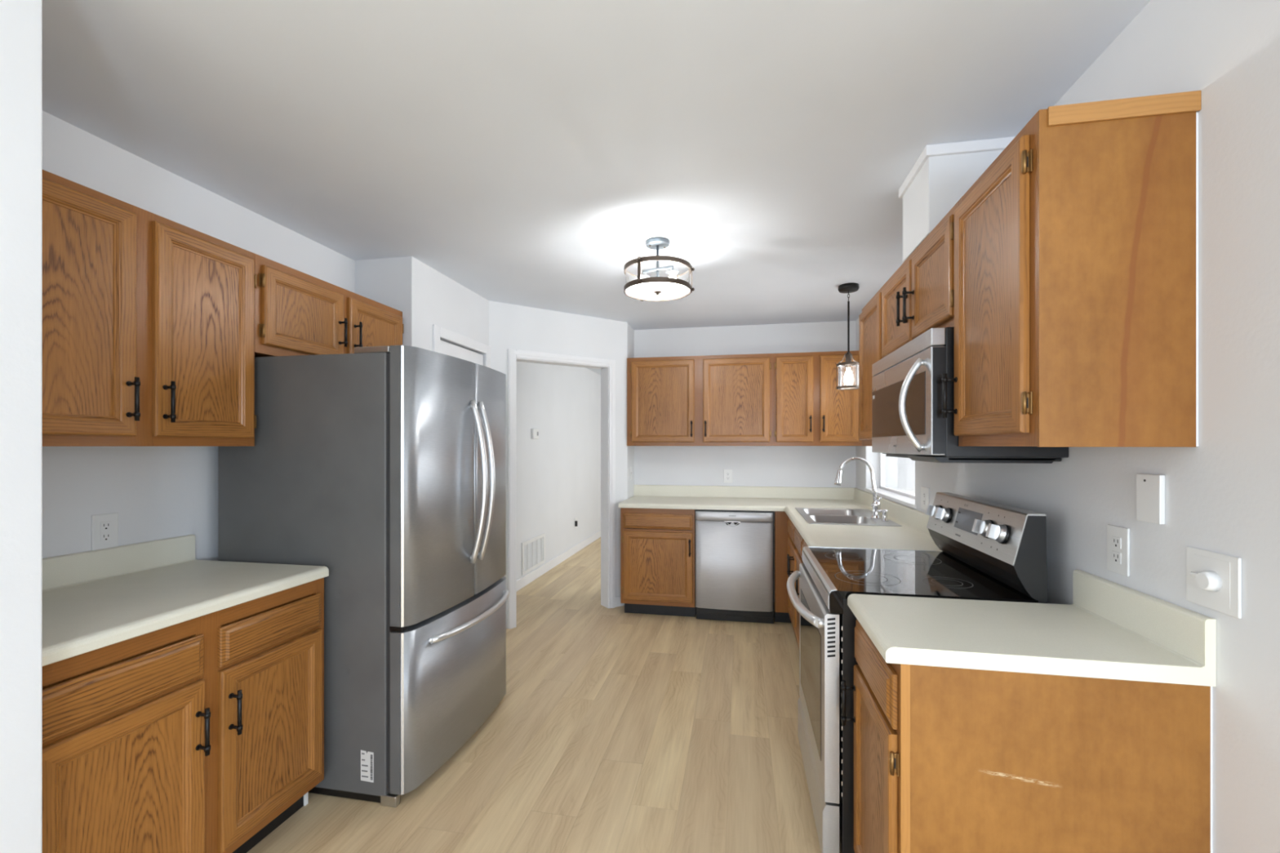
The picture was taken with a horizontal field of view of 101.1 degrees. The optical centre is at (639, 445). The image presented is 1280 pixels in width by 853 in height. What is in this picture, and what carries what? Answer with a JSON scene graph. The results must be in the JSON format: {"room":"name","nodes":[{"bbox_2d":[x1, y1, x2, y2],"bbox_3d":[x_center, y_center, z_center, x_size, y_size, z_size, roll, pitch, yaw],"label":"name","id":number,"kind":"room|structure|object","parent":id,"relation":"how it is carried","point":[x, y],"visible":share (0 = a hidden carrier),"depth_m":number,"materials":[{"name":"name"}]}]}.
{"room":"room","nodes":[
{"label":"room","id":0,"kind":"room"},
{"bbox_2d":[0,0,42,852],"bbox_3d":[-2.821,0.153,1.350,3.151,2.446,0.122,0,0,11],"label":"wall","id":1,"kind":"structure","parent":0,"point":[20,20],"depth_m":1.08,"materials":[{"name":"white paint"}]},
{"bbox_2d":[42,111,355,560],"bbox_3d":[-1.878,0.153,2.159,0.120,2.446,1.822,0,0,11],"label":"wall","id":2,"kind":"structure","parent":0,"point":[156,493],"depth_m":1.98,"materials":[{"name":"white paint"}]},
{"bbox_2d":[91,512,118,551],"bbox_3d":[-1.873,0.300,1.845,0.008,0.122,0.078,0,0,11],"label":"wall outlet","id":3,"kind":"object","parent":2,"relation":"attached to","point":[104,527],"visible":1,"depth_m":1.84,"materials":[{"name":"white plastic"}]},
{"bbox_2d":[100,520,111,542],"bbox_3d":[-1.870,0.300,1.844,0.002,0.068,0.033,0,0,11],"label":"receptacle","id":4,"kind":"object","parent":3,"relation":"attached to","point":[105,526],"depth_m":1.84,"materials":[{"name":"white plastic"}]},
{"bbox_2d":[42,534,195,590],"bbox_3d":[-1.895,0.408,1.694,0.018,0.098,0.898,0,0,11],"label":"backsplash","id":5,"kind":"structure","parent":2,"relation":"attached to","point":[77,567],"depth_m":1.86,"materials":[{"name":"beige laminate"}]},
{"bbox_2d":[42,169,256,446],"bbox_3d":[-1.725,-0.378,1.659,0.367,0.760,0.894,0,0,11],"label":"upper cabinet","id":6,"kind":"object","parent":2,"relation":"attached to","point":[148,317],"visible":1,"depth_m":1.67,"materials":[{"name":"brown wood"}]},
{"bbox_2d":[254,253,403,357],"bbox_3d":[-1.554,-0.564,2.553,0.367,0.389,0.923,0,0,11],"label":"upper cabinet","id":7,"kind":"object","parent":2,"relation":"attached to","point":[297,313],"visible":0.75,"depth_m":2.33,"materials":[{"name":"brown wood"}]},
{"bbox_2d":[355,256,488,366],"bbox_3d":[-1.440,0.153,3.477,0.485,2.446,0.931,0,0,11],"label":"wall","id":8,"kind":"structure","parent":0,"point":[425,297],"depth_m":3.08,"materials":[{"name":"white paint"}]},
{"bbox_2d":[432,324,490,368],"bbox_3d":[-1.176,0.322,3.530,0.014,2.108,0.726,0,0,11],"label":"trim","id":9,"kind":"structure","parent":8,"relation":"attached to","point":[438,332],"depth_m":3.44,"materials":[{"name":"white paint"}]},
{"bbox_2d":[440,340,483,365],"bbox_3d":[-1.191,0.353,3.535,0.068,2.026,0.594,0,0,11],"label":"door","id":10,"kind":"structure","parent":8,"relation":"in","point":[447,348],"depth_m":3.52,"materials":[{"name":"white paint"}]},
{"bbox_2d":[246,537,821,852],"bbox_3d":[0.087,1.426,1.256,9.100,0.100,15.900,0,0,11],"label":"floor","id":11,"kind":"structure","parent":0,"point":[612,730],"depth_m":2.36,"materials":[{"name":"brown wood"}]},
{"bbox_2d":[42,577,324,852],"bbox_3d":[-1.569,0.938,1.629,0.683,0.874,0.893,0,0,11],"label":"base cabinet","id":12,"kind":"object","parent":11,"relation":"on","point":[204,734],"visible":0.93,"depth_m":1.51,"materials":[{"name":"brown wood"}]},
{"bbox_2d":[42,534,328,666],"bbox_3d":[-1.591,0.429,1.636,0.640,0.140,0.898,0,0,11],"label":"countertop","id":13,"kind":"structure","parent":12,"relation":"on","point":[92,600],"depth_m":1.70,"materials":[{"name":"beige laminate"}]},
{"bbox_2d":[217,345,509,807],"bbox_3d":[-1.164,0.497,2.494,0.976,1.756,0.886,0,0,11],"label":"refrigerator","id":14,"kind":"object","parent":11,"relation":"on","point":[383,468],"visible":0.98,"depth_m":2.07,"materials":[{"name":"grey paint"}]},
{"bbox_2d":[620,507,696,617],"bbox_3d":[0.189,0.938,4.482,0.598,0.874,0.669,0,0,11],"label":"base cabinet","id":15,"kind":"object","parent":11,"relation":"on","point":[658,545],"visible":0.98,"depth_m":4.21,"materials":[{"name":"brown wood"}]},
{"bbox_2d":[695,509,773,623],"bbox_3d":[0.780,0.941,4.341,0.602,0.867,0.620,0,0,11],"label":"dishwasher","id":16,"kind":"object","parent":11,"relation":"on","point":[735,548],"visible":1,"depth_m":4.05,"materials":[{"name":"silver metal"}]},
{"bbox_2d":[774,511,804,648],"bbox_3d":[1.347,0.938,3.785,0.709,0.874,1.602,0,0,11],"label":"base cabinet","id":17,"kind":"object","parent":11,"relation":"on","point":[788,542],"visible":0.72,"depth_m":4.03,"materials":[{"name":"brown wood"}]},
{"bbox_2d":[618,484,941,551],"bbox_3d":[0.684,0.429,3.573,1.934,0.140,2.270,0,0,11],"label":"countertop","id":18,"kind":"structure","parent":17,"relation":"on","point":[913,534],"depth_m":4.11,"materials":[{"name":"beige laminate"}]},
{"bbox_2d":[795,507,902,526],"bbox_3d":[1.322,0.545,3.452,0.510,0.176,0.802,0,0,11],"label":"double sink","id":19,"kind":"object","parent":18,"relation":"in","point":[811,515],"visible":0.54,"depth_m":3.45,"materials":[{"name":"silver metal"}]},
{"bbox_2d":[876,509,888,521],"bbox_3d":[1.475,0.422,3.200,0.066,0.069,0.042,0,0,11],"label":"soap dispenser","id":20,"kind":"object","parent":19,"relation":"on","point":[884,512],"visible":1,"depth_m":3.19,"materials":[{"name":"silver metal"}]},
{"bbox_2d":[833,457,882,519],"bbox_3d":[1.374,0.264,3.308,0.288,0.384,0.114,0,0,11],"label":"tap","id":21,"kind":"object","parent":18,"relation":"on","point":[876,504],"visible":0.97,"depth_m":3.31,"materials":[{"name":"silver metal"}]},
{"bbox_2d":[870,501,882,519],"bbox_3d":[1.486,0.400,3.310,0.068,0.113,0.068,0,0,11],"label":"tap","id":22,"kind":"object","parent":21,"relation":"on","point":[876,515],"depth_m":3.29,"materials":[{"name":"silver metal"}]},
{"bbox_2d":[795,540,808,595],"bbox_3d":[1.158,0.938,2.666,0.660,0.874,0.666,0,0,11],"label":"base cabinet","id":23,"kind":"object","parent":11,"relation":"on","point":[804,544],"visible":0.11,"depth_m":3.00,"materials":[{"name":"brown wood"}]},
{"bbox_2d":[786,492,1047,852],"bbox_3d":[0.925,0.788,1.983,0.708,1.173,0.741,0,0,11],"label":"range","id":24,"kind":"object","parent":11,"relation":"on","point":[990,551],"visible":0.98,"depth_m":1.74,"materials":[{"name":"silver metal"}]},
{"bbox_2d":[801,546,1038,613],"bbox_3d":[0.958,0.493,1.977,0.592,0.074,0.740,0,0,11],"label":"cooktop","id":25,"kind":"object","parent":24,"relation":"in","point":[832,574],"depth_m":1.85,"materials":[{"name":"black glass"}]},
{"bbox_2d":[840,619,1210,852],"bbox_3d":[0.908,0.938,1.371,0.666,0.875,0.436,0,0,11],"label":"base cabinet","id":26,"kind":"object","parent":11,"relation":"on","point":[947,760],"visible":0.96,"depth_m":1.16,"materials":[{"name":"brown wood"}]},
{"bbox_2d":[847,569,1216,686],"bbox_3d":[0.921,0.429,1.368,0.640,0.140,0.442,0,0,11],"label":"countertop","id":27,"kind":"structure","parent":26,"relation":"on","point":[1110,629],"depth_m":1.24,"materials":[{"name":"beige laminate"}]},
{"bbox_2d":[488,300,627,628],"bbox_3d":[-0.651,0.153,4.269,1.233,2.446,0.115,0,0,-34],"label":"wall","id":28,"kind":"structure","parent":0,"point":[513,326],"depth_m":4.25,"materials":[{"name":"white paint"}]},
{"bbox_2d":[507,348,615,628],"bbox_3d":[-0.637,0.323,4.276,0.943,2.105,0.152,0,0,-34],"label":"trim","id":29,"kind":"structure","parent":28,"relation":"attached to","point":[607,366],"depth_m":4.42,"materials":[{"name":"white paint"}]},
{"bbox_2d":[615,595,624,607],"bbox_3d":[-0.161,1.333,4.525,0.126,0.085,0.012,0,0,-34],"label":"baseboard","id":30,"kind":"structure","parent":28,"relation":"attached to","point":[618,603],"depth_m":4.50,"materials":[{"name":"white paint"}]},
{"bbox_2d":[516,361,600,580],"bbox_3d":[-0.916,0.153,6.645,0.120,2.446,5.490,0,0,11],"label":"wall","id":31,"kind":"structure","parent":0,"point":[558,473],"depth_m":6.07,"materials":[{"name":"white paint"}]},
{"bbox_2d":[521,533,545,575],"bbox_3d":[-1.087,1.101,5.400,0.012,0.320,0.600,0,0,11],"label":"air vent","id":32,"kind":"object","parent":31,"relation":"in","point":[533,550],"visible":1,"depth_m":5.37,"materials":[{"name":"white plastic"}]},
{"bbox_2d":[531,428,538,439],"bbox_3d":[-1.078,-0.122,5.404,0.028,0.105,0.140,0,0,11],"label":"thermostat","id":33,"kind":"object","parent":31,"relation":"attached to","point":[535,432],"visible":1,"depth_m":5.37,"materials":[{"name":"white plastic"}]},
{"bbox_2d":[516,529,600,591],"bbox_3d":[-0.858,1.326,6.593,0.014,0.100,5.370,0,0,11],"label":"baseboard","id":34,"kind":"structure","parent":31,"relation":"attached to","point":[532,575],"depth_m":5.95,"materials":[{"name":"white paint"}]},
{"bbox_2d":[574,516,577,528],"bbox_3d":[-0.813,0.986,6.773,0.035,0.130,0.100,0,0,11],"label":"wall outlet","id":35,"kind":"object","parent":31,"relation":"attached to","point":[575,518],"visible":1,"depth_m":6.73,"materials":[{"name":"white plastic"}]},
{"bbox_2d":[42,0,1151,375],"bbox_3d":[0.087,-1.120,1.256,9.100,0.100,15.900,0,0,11],"label":"ceiling","id":36,"kind":"structure","parent":0,"point":[524,153],"depth_m":1.70,"materials":[{"name":"white paint"}]},
{"bbox_2d":[623,236,694,301],"bbox_3d":[0.099,-0.929,2.759,0.367,0.282,0.355,0,0,11],"label":"ceiling light","id":37,"kind":"object","parent":36,"relation":"attached to","point":[642,287],"visible":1,"depth_m":2.72,"materials":[{"name":"white glass"}]},
{"bbox_2d":[636,267,657,278],"bbox_3d":[0.041,-0.881,2.794,0.118,0.104,0.068,0,0,11],"label":"bulb","id":38,"kind":"object","parent":37,"relation":"attached to","point":[642,275],"depth_m":2.78,"materials":[{"name":"white glass"}]},
{"bbox_2d":[625,282,689,299],"bbox_3d":[0.092,-0.812,2.762,0.336,0.007,0.336,0,0,11],"label":"diffuser","id":39,"kind":"object","parent":37,"relation":"attached to","point":[637,291],"depth_m":2.75,"materials":[{"name":"white glass"}]},
{"bbox_2d":[657,265,679,278],"bbox_3d":[0.144,-0.881,2.729,0.118,0.104,0.068,0,0,11],"label":"bulb","id":40,"kind":"object","parent":37,"relation":"attached to","point":[672,272],"depth_m":2.72,"materials":[{"name":"white glass"}]},
{"bbox_2d":[836,282,859,390],"bbox_3d":[1.393,-0.726,3.521,0.149,0.688,0.146,0,0,11],"label":"pendant light","id":41,"kind":"object","parent":36,"relation":"hanging from","point":[851,287],"visible":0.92,"depth_m":3.51,"materials":[{"name":"black metal"}]},
{"bbox_2d":[844,354,853,383],"bbox_3d":[1.394,-0.511,3.521,0.058,0.194,0.058,0,0,11],"label":"bulb","id":42,"kind":"object","parent":41,"relation":"attached to","point":[848,378],"depth_m":3.50,"materials":[{"name":"white glass"}]},
{"bbox_2d":[627,323,634,498],"bbox_3d":[-0.130,0.153,4.786,0.117,2.446,0.423,0,0,11],"label":"wall","id":43,"kind":"structure","parent":0,"point":[630,331],"depth_m":4.71,"materials":[{"name":"white paint"}]},
{"bbox_2d":[630,466,632,479],"bbox_3d":[-0.076,0.246,4.718,0.014,0.115,0.070,0,0,11],"label":"light switch","id":44,"kind":"object","parent":43,"relation":"attached to","point":[631,472],"visible":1,"depth_m":4.71,"materials":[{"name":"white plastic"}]},
{"bbox_2d":[634,320,855,602],"bbox_3d":[1.105,0.153,4.707,2.338,2.446,0.115,0,0,11],"label":"wall","id":45,"kind":"structure","parent":0,"point":[793,466],"depth_m":4.68,"materials":[{"name":"white paint"}]},
{"bbox_2d":[626,353,773,445],"bbox_3d":[0.513,-0.378,4.567,1.224,0.760,0.380,0,0,11],"label":"upper cabinet","id":46,"kind":"object","parent":45,"relation":"attached to","point":[710,400],"visible":1,"depth_m":4.43,"materials":[{"name":"brown wood"}]},
{"bbox_2d":[723,469,732,483],"bbox_3d":[0.786,0.271,4.705,0.078,0.122,0.008,0,0,11],"label":"wall outlet","id":47,"kind":"object","parent":45,"relation":"attached to","point":[727,473],"visible":1,"depth_m":4.70,"materials":[{"name":"white plastic"}]},
{"bbox_2d":[725,472,729,479],"bbox_3d":[0.785,0.271,4.702,0.033,0.068,0.002,0,0,11],"label":"receptacle","id":48,"kind":"object","parent":47,"relation":"attached to","point":[727,474],"depth_m":4.70,"materials":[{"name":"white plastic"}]},
{"bbox_2d":[773,351,862,445],"bbox_3d":[1.463,-0.378,4.385,0.708,0.760,0.380,0,0,11],"label":"upper cabinet","id":49,"kind":"object","parent":45,"relation":"attached to","point":[809,409],"visible":0.79,"depth_m":4.25,"materials":[{"name":"brown wood"}]},
{"bbox_2d":[898,136,1015,262],"bbox_3d":[1.206,-0.915,2.007,0.320,0.310,0.333,0,0,11],"label":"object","id":50,"kind":"structure","parent":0,"point":[942,174],"depth_m":1.88,"materials":[{"name":"white paint"}]},
{"bbox_2d":[855,0,1279,852],"bbox_3d":[3.125,0.153,2.319,3.332,2.446,4.070,0,0,11],"label":"wall","id":51,"kind":"structure","parent":0,"point":[1222,493],"depth_m":1.08,"materials":[{"name":"white paint"}]},
{"bbox_2d":[858,284,884,445],"bbox_3d":[1.330,-0.378,2.671,0.325,0.760,0.474,0,0,11],"label":"upper cabinet","id":52,"kind":"object","parent":51,"relation":"attached to","point":[870,317],"visible":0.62,"depth_m":2.74,"materials":[{"name":"brown wood"}]},
{"bbox_2d":[864,453,916,509],"bbox_3d":[1.724,-0.165,3.532,0.147,1.039,1.215,0,0,11],"label":"window","id":53,"kind":"structure","parent":51,"relation":"in","point":[897,474],"depth_m":3.64,"materials":[{"name":"white glass"}]},
{"bbox_2d":[881,201,958,358],"bbox_3d":[1.186,-0.567,2.023,0.365,0.382,0.850,0,0,11],"label":"upper cabinet","id":54,"kind":"object","parent":51,"relation":"attached to","point":[918,297],"visible":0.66,"depth_m":1.92,"materials":[{"name":"brown wood"}]},
{"bbox_2d":[871,327,1068,463],"bbox_3d":[1.133,-0.158,1.992,0.454,0.424,0.760,0,0,11],"label":"microwave","id":55,"kind":"object","parent":54,"relation":"attached to","point":[908,421],"visible":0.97,"depth_m":1.71,"materials":[{"name":"silver metal"}]},
{"bbox_2d":[920,486,929,510],"bbox_3d":[1.518,0.281,2.805,0.008,0.122,0.118,0,0,11],"label":"wall outlet","id":56,"kind":"object","parent":51,"relation":"attached to","point":[925,491],"visible":0.93,"depth_m":2.79,"materials":[{"name":"white plastic"}]},
{"bbox_2d":[923,492,925,505],"bbox_3d":[1.515,0.281,2.805,0.002,0.068,0.033,0,0,11],"label":"receptacle","id":57,"kind":"object","parent":56,"relation":"attached to","point":[924,493],"depth_m":2.80,"materials":[{"name":"white plastic"}]},
{"bbox_2d":[942,90,1201,447],"bbox_3d":[1.063,-0.379,1.382,0.365,0.763,0.453,0,0,11],"label":"upper cabinet","id":58,"kind":"object","parent":51,"relation":"attached to","point":[1075,247],"visible":1,"depth_m":1.17,"materials":[{"name":"brown wood"}]},
{"bbox_2d":[1106,524,1129,576],"bbox_3d":[1.243,0.271,1.371,0.008,0.122,0.078,0,0,11],"label":"wall outlet","id":59,"kind":"object","parent":51,"relation":"attached to","point":[1117,537],"visible":1,"depth_m":1.36,"materials":[{"name":"white plastic"}]},
{"bbox_2d":[1111,535,1120,564],"bbox_3d":[1.240,0.271,1.371,0.002,0.067,0.033,0,0,11],"label":"receptacle","id":60,"kind":"object","parent":59,"relation":"attached to","point":[1116,540],"depth_m":1.37,"materials":[{"name":"white plastic"}]},
{"bbox_2d":[1073,569,1213,664],"bbox_3d":[1.226,0.408,1.312,0.018,0.098,0.438,0,0,11],"label":"backsplash","id":61,"kind":"structure","parent":51,"relation":"attached to","point":[1180,629],"depth_m":1.26,"materials":[{"name":"beige laminate"}]},
{"bbox_2d":[1136,473,1164,524],"bbox_3d":[1.220,0.126,1.259,0.012,0.115,0.076,0,0,11],"label":"blank wall plate","id":62,"kind":"object","parent":51,"relation":"attached to","point":[1150,488],"visible":1,"depth_m":1.25,"materials":[{"name":"white plastic"}]},
{"bbox_2d":[1195,112,1198,446],"bbox_3d":[1.200,-0.358,1.137,0.006,0.720,0.007,0,0,11],"label":"trim","id":63,"kind":"structure","parent":51,"relation":"attached to","point":[1197,113],"depth_m":1.13,"materials":[{"name":"white paint"}]},
{"bbox_2d":[1210,686,1213,852],"bbox_3d":[1.194,0.938,1.103,0.006,0.875,0.007,0,0,11],"label":"trim","id":64,"kind":"structure","parent":51,"relation":"attached to","point":[1211,687],"depth_m":1.10,"materials":[{"name":"white paint"}]},
{"bbox_2d":[1186,546,1241,618],"bbox_3d":[1.182,0.281,1.099,0.026,0.120,0.126,0,0,11],"label":"dimmer switch","id":65,"kind":"object","parent":51,"relation":"attached to","point":[1213,580],"visible":1,"depth_m":1.08,"materials":[{"name":"white plastic"}]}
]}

